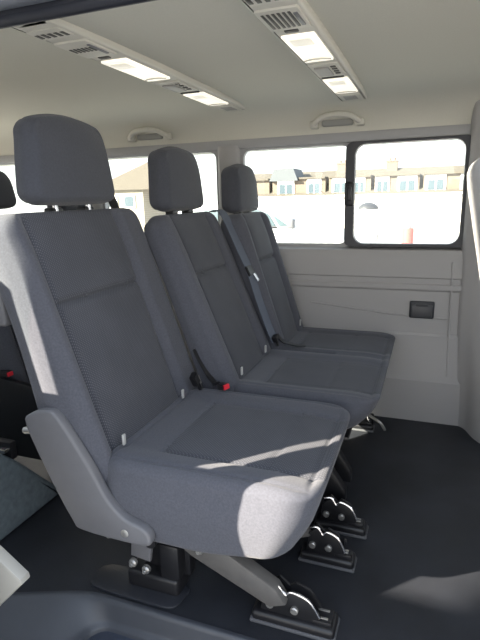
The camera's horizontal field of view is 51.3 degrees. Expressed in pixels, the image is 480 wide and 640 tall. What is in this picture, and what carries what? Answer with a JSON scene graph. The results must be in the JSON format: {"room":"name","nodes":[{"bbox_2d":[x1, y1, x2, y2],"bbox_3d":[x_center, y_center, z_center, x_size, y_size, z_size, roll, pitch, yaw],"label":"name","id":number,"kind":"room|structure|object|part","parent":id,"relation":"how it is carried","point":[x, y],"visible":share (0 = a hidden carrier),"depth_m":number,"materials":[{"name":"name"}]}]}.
{"room":"vehicle interior","nodes":[
{"label":"vehicle interior","id":0,"kind":"room"},
{"bbox_2d":[0,0,479,165],"bbox_3d":[0.069,-0.734,1.574,4.550,0.245,1.555,4,15,20],"label":"ceiling","id":1,"kind":"structure","parent":0,"point":[416,63],"depth_m":1.59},
{"bbox_2d":[0,0,155,28],"bbox_3d":[-0.365,-0.586,0.931,3.800,0.057,0.028,4,15,20],"label":"trim","id":2,"kind":"structure","parent":1,"relation":"attached to","point":[56,9],"depth_m":0.91,"materials":[{"name":"black plastic"}]},
{"bbox_2d":[11,19,246,111],"bbox_3d":[-0.229,-0.775,1.619,0.112,0.034,1.332,4,15,20],"label":"ceiling light panel","id":3,"kind":"object","parent":1,"relation":"attached to","point":[65,35],"visible":0.92,"depth_m":1.34,"materials":[{"name":"grey plastic"}]},
{"bbox_3d":[-0.423,-0.642,1.118,0.086,0.007,0.060,4,15,20],"label":"slot panel","id":4,"kind":"part","parent":3,"relation":"part of","materials":[{"name":"grey plastic"}]},
{"bbox_2d":[53,38,116,59],"bbox_3d":[-0.374,-0.671,1.245,0.091,0.012,0.157,4,15,20],"label":"air vent","id":5,"kind":"object","parent":3,"relation":"attached to","point":[89,48],"depth_m":1.22,"materials":[{"name":"grey plastic"}]},
{"bbox_2d":[101,58,169,81],"bbox_3d":[-0.296,-0.724,1.448,0.080,0.010,0.245,4,15,20],"label":"reading lamp","id":6,"kind":"object","parent":3,"relation":"attached to","point":[136,67],"depth_m":1.42,"materials":[{"name":"grey plastic"}]},
{"bbox_2d":[162,84,186,92],"bbox_3d":[-0.219,-0.777,1.677,0.043,0.006,0.100,4,15,20],"label":"switch","id":7,"kind":"object","parent":3,"relation":"attached to","point":[176,88],"depth_m":1.66,"materials":[{"name":"grey plastic"}]},
{"bbox_3d":[-0.209,-0.782,1.672,0.086,0.008,0.160,4,15,20],"label":"switch panel","id":8,"kind":"part","parent":3,"relation":"part of","materials":[{"name":"grey plastic"}]},
{"bbox_2d":[183,92,227,105],"bbox_3d":[-0.125,-0.836,1.890,0.080,0.010,0.240,4,15,20],"label":"reading lamp","id":9,"kind":"object","parent":3,"relation":"attached to","point":[208,98],"depth_m":1.87,"materials":[{"name":"grey plastic"}]},
{"bbox_2d":[127,127,172,142],"bbox_3d":[-0.447,-0.904,2.432,0.239,0.059,0.085,4,15,20],"label":"handle","id":10,"kind":"object","parent":1,"relation":"attached to","point":[158,134],"visible":0.99,"depth_m":2.42,"materials":[{"name":"grey plastic"}]},
{"bbox_2d":[0,124,470,164],"bbox_3d":[-0.387,-0.841,2.475,2.860,0.047,0.050,4,15,20],"label":"trim","id":11,"kind":"structure","parent":1,"relation":"attached to","point":[462,129],"depth_m":2.20,"materials":[{"name":"grey plastic"}]},
{"bbox_2d":[240,0,366,100],"bbox_3d":[0.242,-0.745,1.444,0.112,0.034,1.332,4,15,20],"label":"ceiling light panel","id":12,"kind":"object","parent":1,"relation":"attached to","point":[294,23],"visible":0.98,"depth_m":1.21,"materials":[{"name":"grey plastic"}]},
{"bbox_3d":[0.049,-0.611,0.944,0.086,0.007,0.060,4,15,20],"label":"slot panel","id":13,"kind":"part","parent":12,"relation":"part of","materials":[{"name":"grey plastic"}]},
{"bbox_2d":[254,4,311,32],"bbox_3d":[0.098,-0.641,1.070,0.091,0.012,0.157,4,15,20],"label":"air vent","id":14,"kind":"object","parent":12,"relation":"attached to","point":[279,18],"depth_m":1.04,"materials":[{"name":"grey plastic"}]},
{"bbox_2d":[281,31,332,62],"bbox_3d":[0.176,-0.693,1.274,0.080,0.010,0.245,4,15,20],"label":"reading lamp","id":15,"kind":"object","parent":12,"relation":"attached to","point":[308,46],"depth_m":1.24,"materials":[{"name":"grey plastic"}]},
{"bbox_2d":[314,67,333,76],"bbox_3d":[0.253,-0.746,1.503,0.043,0.006,0.100,4,15,20],"label":"switch","id":16,"kind":"object","parent":12,"relation":"attached to","point":[318,71],"depth_m":1.49,"materials":[{"name":"grey plastic"}]},
{"bbox_3d":[0.263,-0.751,1.498,0.086,0.008,0.160,4,15,20],"label":"switch panel","id":17,"kind":"part","parent":12,"relation":"part of","materials":[{"name":"grey plastic"}]},
{"bbox_2d":[323,76,357,93],"bbox_3d":[0.347,-0.805,1.716,0.080,0.010,0.240,4,15,20],"label":"reading lamp","id":18,"kind":"object","parent":12,"relation":"attached to","point":[346,84],"depth_m":1.69,"materials":[{"name":"grey plastic"}]},
{"bbox_2d":[310,111,364,129],"bbox_3d":[0.410,-0.848,2.115,0.229,0.060,0.086,4,15,20],"label":"handle","id":19,"kind":"object","parent":1,"relation":"attached to","point":[350,116],"visible":1,"depth_m":2.10,"materials":[{"name":"grey plastic"}]},
{"bbox_2d":[0,416,479,639],"bbox_3d":[0.044,0.610,1.818,4.500,0.050,1.650,4,15,20],"label":"floor","id":20,"kind":"structure","parent":0,"point":[415,485],"depth_m":1.45,"materials":[{"name":"rubber"}]},
{"bbox_2d":[0,454,57,540],"bbox_3d":[-1.084,0.469,1.645,0.790,0.360,0.479,4,15,20],"label":"wheel arch cover","id":21,"kind":"object","parent":20,"relation":"on","point":[23,492],"visible":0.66,"depth_m":1.57,"materials":[{"name":"grey carpet"}]},
{"bbox_2d":[0,437,17,458],"bbox_3d":[-0.747,0.406,1.556,0.095,0.060,0.055,4,15,20],"label":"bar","id":22,"kind":"object","parent":21,"relation":"attached to","point":[8,448],"visible":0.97,"depth_m":1.55,"materials":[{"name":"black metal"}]},
{"bbox_2d":[0,171,91,459],"bbox_3d":[-0.675,-0.048,2.095,0.520,1.132,0.828,4,15,20],"label":"bench","id":23,"kind":"object","parent":20,"relation":"on","point":[17,399],"visible":0.1,"depth_m":1.80,"materials":[{"name":"fabric"}]},
{"bbox_2d":[0,370,13,376],"bbox_3d":[-0.843,0.188,1.773,0.081,0.020,0.029,4,15,20],"label":"seat belt buckle","id":24,"kind":"object","parent":23,"relation":"on","point":[3,373],"visible":1,"depth_m":1.76,"materials":[{"name":"black plastic"}]},
{"bbox_3d":[-0.838,-0.055,1.962,0.254,0.635,0.416,4,15,20],"label":"backrest","id":25,"kind":"part","parent":23,"relation":"part of","materials":[{"name":"fabric"}]},
{"bbox_3d":[-0.808,0.349,1.805,0.520,0.305,0.026,4,15,20],"label":"panel","id":26,"kind":"part","parent":23,"relation":"part of","materials":[{"name":"black plastic"}]},
{"bbox_2d":[88,631,133,639],"bbox_3d":[0.153,0.898,0.935,1.750,0.064,0.350,4,15,20],"label":"trim","id":27,"kind":"structure","parent":20,"relation":"attached to","point":[106,635],"depth_m":1.26,"materials":[{"name":"grey plastic"}]},
{"bbox_2d":[0,545,29,605],"bbox_3d":[-1.081,0.125,1.052,1.364,1.810,0.155,4,15,20],"label":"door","id":28,"kind":"structure","parent":27,"relation":"attached to","point":[13,574],"depth_m":0.96,"materials":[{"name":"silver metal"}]},
{"bbox_2d":[0,590,257,639],"bbox_3d":[0.146,0.818,1.090,1.876,0.126,0.243,2,14,13],"label":"trim","id":29,"kind":"structure","parent":20,"relation":"attached to","point":[76,614],"depth_m":1.26,"materials":[{"name":"plastic"}]},
{"bbox_2d":[91,564,189,609],"bbox_3d":[-0.269,0.707,1.332,0.278,0.008,0.097,4,15,20],"label":"floor plate","id":30,"kind":"object","parent":20,"relation":"on","point":[113,579],"visible":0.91,"depth_m":1.31,"materials":[{"name":"grey plastic"}]},
{"bbox_2d":[0,114,356,639],"bbox_3d":[-0.125,0.084,1.312,0.855,1.218,0.585,4,15,20],"label":"passenger seat","id":31,"kind":"object","parent":20,"relation":"on","point":[164,466],"visible":1,"depth_m":1.20,"materials":[{"name":"fabric"}]},
{"bbox_3d":[-0.571,-0.035,1.223,0.070,0.085,0.093,4,15,20],"label":"tilt handle","id":32,"kind":"part","parent":31,"relation":"part of","materials":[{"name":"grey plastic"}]},
{"bbox_3d":[-0.355,0.046,1.401,0.314,0.694,0.566,4,15,20],"label":"backrest","id":33,"kind":"part","parent":31,"relation":"part of","materials":[{"name":"fabric"}]},
{"bbox_3d":[-0.246,0.564,1.264,0.070,0.093,0.013,4,15,20],"label":"lug plate","id":34,"kind":"part","parent":31,"relation":"part of","materials":[{"name":"grey plastic"}]},
{"bbox_2d":[189,372,201,389],"bbox_3d":[-0.136,0.198,1.551,0.025,0.080,0.052,4,15,20],"label":"belt","id":35,"kind":"object","parent":31,"relation":"on","point":[194,379],"visible":0.94,"depth_m":1.53,"materials":[{"name":"black plastic"}]},
{"bbox_2d":[212,381,229,390],"bbox_3d":[-0.062,0.203,1.555,0.060,0.021,0.028,10,18,38],"label":"belt","id":36,"kind":"object","parent":31,"relation":"on","point":[223,386],"visible":1,"depth_m":1.54,"materials":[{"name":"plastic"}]},
{"bbox_2d":[107,388,349,558],"bbox_3d":[-0.009,0.380,1.332,0.538,0.205,0.524,4,15,20],"label":"cushion","id":37,"kind":"object","parent":31,"relation":"on","point":[211,471],"depth_m":1.15,"materials":[{"name":"fabric"}]},
{"bbox_2d":[144,146,394,539],"bbox_3d":[0.163,-0.040,1.880,0.778,1.177,0.884,4,15,20],"label":"seat","id":38,"kind":"object","parent":20,"relation":"on","point":[205,278],"visible":0.9,"depth_m":1.73,"materials":[{"name":"fabric"}]},
{"bbox_2d":[193,349,216,383],"bbox_3d":[-0.122,0.154,1.595,0.081,0.114,0.063,7,16,31],"label":"belt","id":39,"kind":"object","parent":38,"relation":"hanging from","point":[210,377],"visible":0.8,"depth_m":1.61,"materials":[{"name":"black fabric"}]},
{"bbox_3d":[-0.085,-0.057,1.796,0.329,0.643,0.444,4,15,20],"label":"backrest","id":40,"kind":"part","parent":38,"relation":"part of","materials":[{"name":"fabric"}]},
{"bbox_2d":[209,209,275,342],"bbox_3d":[0.016,-0.171,1.951,0.263,0.511,0.059,4,15,20],"label":"belt","id":41,"kind":"object","parent":38,"relation":"hanging from","point":[253,278],"visible":0.97,"depth_m":1.93,"materials":[{"name":"grey fabric"}]},
{"bbox_3d":[0.112,-0.145,2.142,0.276,0.618,0.382,4,15,20],"label":"backrest","id":42,"kind":"part","parent":38,"relation":"part of","materials":[{"name":"fabric"}]},
{"bbox_2d":[272,334,278,345],"bbox_3d":[0.139,0.081,1.955,0.025,0.051,0.033,4,15,20],"label":"belt","id":43,"kind":"object","parent":38,"relation":"on","point":[275,338],"visible":1,"depth_m":1.95,"materials":[{"name":"black plastic"}]},
{"bbox_2d":[277,333,304,346],"bbox_3d":[0.203,0.076,1.990,0.115,0.051,0.034,1,14,10],"label":"belt","id":44,"kind":"object","parent":38,"relation":"on","point":[278,335],"visible":0.94,"depth_m":1.99,"materials":[{"name":"black fabric"}]},
{"bbox_2d":[234,327,394,428],"bbox_3d":[0.310,0.208,1.919,0.499,0.165,0.825,4,15,20],"label":"cushion","id":45,"kind":"object","parent":38,"relation":"on","point":[347,369],"depth_m":1.75,"materials":[{"name":"fabric"}]},
{"bbox_2d":[467,158,479,276],"bbox_3d":[0.752,0.135,0.917,0.661,1.267,0.426,4,15,20],"label":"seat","id":46,"kind":"object","parent":20,"relation":"on","point":[473,174],"visible":1,"depth_m":0.96,"materials":[{"name":"plastic"}]},
{"bbox_2d":[153,246,462,425],"bbox_3d":[0.306,0.041,2.426,4.500,0.795,0.140,4,15,20],"label":"wall","id":47,"kind":"structure","parent":0,"point":[416,387],"depth_m":2.22,"materials":[{"name":"grey plastic"}]},
{"bbox_2d":[92,202,109,208],"bbox_3d":[-0.814,-0.633,2.686,0.220,0.475,0.062,4,15,20],"label":"trim","id":48,"kind":"structure","parent":47,"relation":"attached to","point":[95,206],"depth_m":2.64,"materials":[{"name":"grey"}]},
{"bbox_2d":[109,195,118,208],"bbox_3d":[-0.636,-0.495,2.568,0.306,0.386,0.063,12,19,43],"label":"belt","id":49,"kind":"object","parent":47,"relation":"attached to","point":[113,203],"visible":0.04,"depth_m":2.53,"materials":[{"name":"black fabric"}]},
{"bbox_2d":[103,151,219,223],"bbox_3d":[-0.412,-0.614,2.541,0.695,0.466,0.023,4,15,20],"label":"window","id":50,"kind":"structure","parent":47,"relation":"in","point":[215,153],"depth_m":2.42,"materials":[{"name":"grey"}]},
{"bbox_2d":[217,145,239,226],"bbox_3d":[-0.045,-0.583,2.402,0.133,0.475,0.062,4,15,20],"label":"trim","id":51,"kind":"structure","parent":47,"relation":"attached to","point":[227,155],"depth_m":2.33,"materials":[{"name":"grey plastic"}]},
{"bbox_2d":[240,143,348,246],"bbox_3d":[0.247,-0.571,2.297,0.513,0.466,0.023,4,15,20],"label":"window","id":52,"kind":"structure","parent":47,"relation":"in","point":[243,152],"depth_m":2.29,"materials":[{"name":"grey"}]},
{"bbox_2d":[311,262,453,376],"bbox_3d":[0.618,-0.016,2.235,0.609,0.500,0.016,4,15,20],"label":"trim","id":53,"kind":"structure","parent":47,"relation":"attached to","point":[452,267],"depth_m":2.16,"materials":[{"name":"grey plastic"}]},
{"bbox_2d":[344,135,470,247],"bbox_3d":[0.697,-0.530,2.103,0.506,0.443,0.074,4,15,20],"label":"window","id":54,"kind":"structure","parent":47,"relation":"in","point":[352,148],"depth_m":2.14,"materials":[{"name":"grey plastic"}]},
{"bbox_2d":[409,301,434,318],"bbox_3d":[0.786,-0.043,2.162,0.102,0.076,0.028,4,15,20],"label":"ashtray","id":55,"kind":"object","parent":47,"relation":"attached to","point":[417,309],"visible":1,"depth_m":2.15,"materials":[{"name":"grey plastic"}]},
{"bbox_3d":[0.784,-0.039,2.158,0.086,0.057,0.010,4,15,20],"label":"lid","id":56,"kind":"part","parent":55,"relation":"part of","materials":[{"name":"grey plastic"}]},
{"bbox_2d":[457,100,479,442],"bbox_3d":[1.084,-0.152,1.935,0.428,1.365,0.256,4,15,20],"label":"trim","id":57,"kind":"structure","parent":47,"relation":"attached to","point":[468,330],"depth_m":2.07,"materials":[{"name":"grey plastic"}]},
{"bbox_3d":[-1.624,0.043,1.467,1.450,1.500,0.075,4,15,20],"label":"wall","id":58,"kind":"structure","parent":0,"visible":0},
{"bbox_2d":[0,0,53,10],"bbox_3d":[-0.218,-0.623,0.818,4.550,0.128,0.080,4,15,20],"label":"trim","id":59,"kind":"structure","parent":58,"relation":"attached to","point":[4,4],"depth_m":0.91,"materials":[{"name":"grey plastic"}]},
{"label":"outside","id":60,"kind":"structure","parent":0,"visible":0},
{"bbox_2d":[0,204,458,243],"bbox_3d":[35.095,-20.872,91.311,300.000,1.300,320.000,4,15,20],"label":"ground","id":61,"kind":"structure","parent":60,"point":[444,237],"depth_m":33.43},
{"bbox_2d":[109,162,165,230],"bbox_3d":[-10.007,-12.790,51.893,7.000,6.500,7.900,4,15,20],"label":"gabled house","id":62,"kind":"structure","parent":61,"relation":"on","point":[131,188],"depth_m":48.22,"materials":[{"name":"brick"}]},
{"bbox_3d":[-10.765,-11.475,48.483,1.000,0.960,0.030,4,15,20],"label":"pane","id":63,"kind":"part","parent":62,"relation":"part of","materials":[{"name":"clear glass"}]},
{"bbox_2d":[254,173,272,201],"bbox_3d":[1.910,-11.282,47.555,4.300,5.050,7.720,4,15,20],"label":"house","id":64,"kind":"structure","parent":61,"relation":"on","point":[264,186],"depth_m":43.71,"materials":[{"name":"white"}]},
{"bbox_2d":[178,202,359,242],"bbox_3d":[0.395,-1.786,10.851,4.145,1.500,1.900,4,15,20],"label":"parked car","id":65,"kind":"object","parent":61,"relation":"on","point":[289,225],"visible":0.34,"depth_m":9.88,"materials":[{"name":"white paint"}]},
{"bbox_2d":[287,219,295,228],"bbox_3d":[0.988,-1.860,9.661,0.140,0.180,0.190,4,15,20],"label":"mirror","id":66,"kind":"object","parent":65,"relation":"attached to","point":[291,223],"depth_m":9.58,"materials":[{"name":"grey plastic"}]},
{"bbox_2d":[270,168,334,224],"bbox_3d":[6.201,-11.064,45.910,4.900,5.200,7.800,4,15,20],"label":"house","id":67,"kind":"structure","parent":61,"relation":"on","point":[305,192],"depth_m":42.55,"materials":[{"name":"white"}]},
{"bbox_3d":[3.622,-11.239,42.989,0.510,0.750,0.030,4,15,20],"label":"pane","id":68,"kind":"part","parent":67,"relation":"part of","materials":[{"name":"clear glass"}]},
{"bbox_3d":[4.212,-11.200,42.771,0.510,0.750,0.030,4,15,20],"label":"pane","id":69,"kind":"part","parent":67,"relation":"part of","materials":[{"name":"clear glass"}]},
{"bbox_3d":[5.975,-11.085,42.120,0.408,0.750,0.030,4,15,20],"label":"pane","id":70,"kind":"part","parent":67,"relation":"part of","materials":[{"name":"clear glass"}]},
{"bbox_3d":[6.447,-11.054,41.946,0.408,0.750,0.030,4,15,20],"label":"pane","id":71,"kind":"part","parent":67,"relation":"part of","materials":[{"name":"clear glass"}]},
{"bbox_2d":[326,160,377,230],"bbox_3d":[10.232,-11.151,44.376,3.700,5.900,7.720,4,15,20],"label":"house","id":72,"kind":"structure","parent":61,"relation":"on","point":[365,178],"depth_m":41.45,"materials":[{"name":"white"}]},
{"bbox_3d":[8.022,-10.951,41.364,0.510,0.750,0.030,4,15,20],"label":"pane","id":73,"kind":"part","parent":72,"relation":"part of","materials":[{"name":"clear glass"}]},
{"bbox_3d":[8.612,-10.913,41.146,0.510,0.750,0.030,4,15,20],"label":"pane","id":74,"kind":"part","parent":72,"relation":"part of","materials":[{"name":"clear glass"}]},
{"bbox_3d":[9.545,-10.852,40.801,0.306,0.750,0.030,4,15,20],"label":"pane","id":75,"kind":"part","parent":72,"relation":"part of","materials":[{"name":"clear glass"}]},
{"bbox_3d":[9.899,-10.829,40.670,0.306,0.750,0.030,4,15,20],"label":"pane","id":76,"kind":"part","parent":72,"relation":"part of","materials":[{"name":"clear glass"}]},
{"bbox_2d":[358,202,378,242],"bbox_3d":[1.978,-1.069,7.778,0.328,1.490,0.320,4,15,20],"label":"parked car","id":77,"kind":"object","parent":61,"relation":"on","point":[368,205],"visible":0.89,"depth_m":7.63,"materials":[{"name":"grey"}]},
{"bbox_2d":[371,158,422,230],"bbox_3d":[13.697,-10.925,43.096,3.700,5.900,7.720,4,15,20],"label":"house","id":78,"kind":"structure","parent":61,"relation":"on","point":[396,192],"depth_m":40.15,"materials":[{"name":"white"}]},
{"bbox_3d":[11.191,-10.745,40.193,0.374,0.750,0.030,4,15,20],"label":"pane","id":79,"kind":"part","parent":78,"relation":"part of","materials":[{"name":"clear glass"}]},
{"bbox_3d":[11.623,-10.716,40.033,0.374,0.750,0.030,4,15,20],"label":"pane","id":80,"kind":"part","parent":78,"relation":"part of","materials":[{"name":"clear glass"}]},
{"bbox_3d":[12.891,-10.634,39.565,0.510,0.750,0.030,4,15,20],"label":"pane","id":81,"kind":"part","parent":78,"relation":"part of","materials":[{"name":"clear glass"}]},
{"bbox_3d":[13.481,-10.595,39.347,0.510,0.750,0.030,4,15,20],"label":"pane","id":82,"kind":"part","parent":78,"relation":"part of","materials":[{"name":"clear glass"}]},
{"bbox_2d":[402,214,413,242],"bbox_3d":[2.531,-0.941,7.597,0.166,1.300,0.170,4,15,20],"label":"bollard","id":83,"kind":"object","parent":61,"relation":"on","point":[407,231],"visible":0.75,"depth_m":7.44,"materials":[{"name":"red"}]},
{"bbox_3d":[2.534,-0.844,7.620,0.166,1.100,0.170,4,15,20],"label":"post","id":84,"kind":"part","parent":83,"relation":"part of","materials":[{"name":"white"}]},
{"bbox_2d":[419,165,463,230],"bbox_3d":[17.639,-10.255,41.745,4.700,5.050,7.720,4,15,20],"label":"house","id":85,"kind":"structure","parent":61,"relation":"on","point":[441,186],"depth_m":38.99,"materials":[{"name":"white"}]},
{"bbox_3d":[14.857,-10.505,38.839,0.510,0.750,0.030,4,15,20],"label":"pane","id":86,"kind":"part","parent":85,"relation":"part of","materials":[{"name":"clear glass"}]},
{"bbox_3d":[15.447,-10.467,38.621,0.510,0.750,0.030,4,15,20],"label":"pane","id":87,"kind":"part","parent":85,"relation":"part of","materials":[{"name":"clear glass"}]}
]}

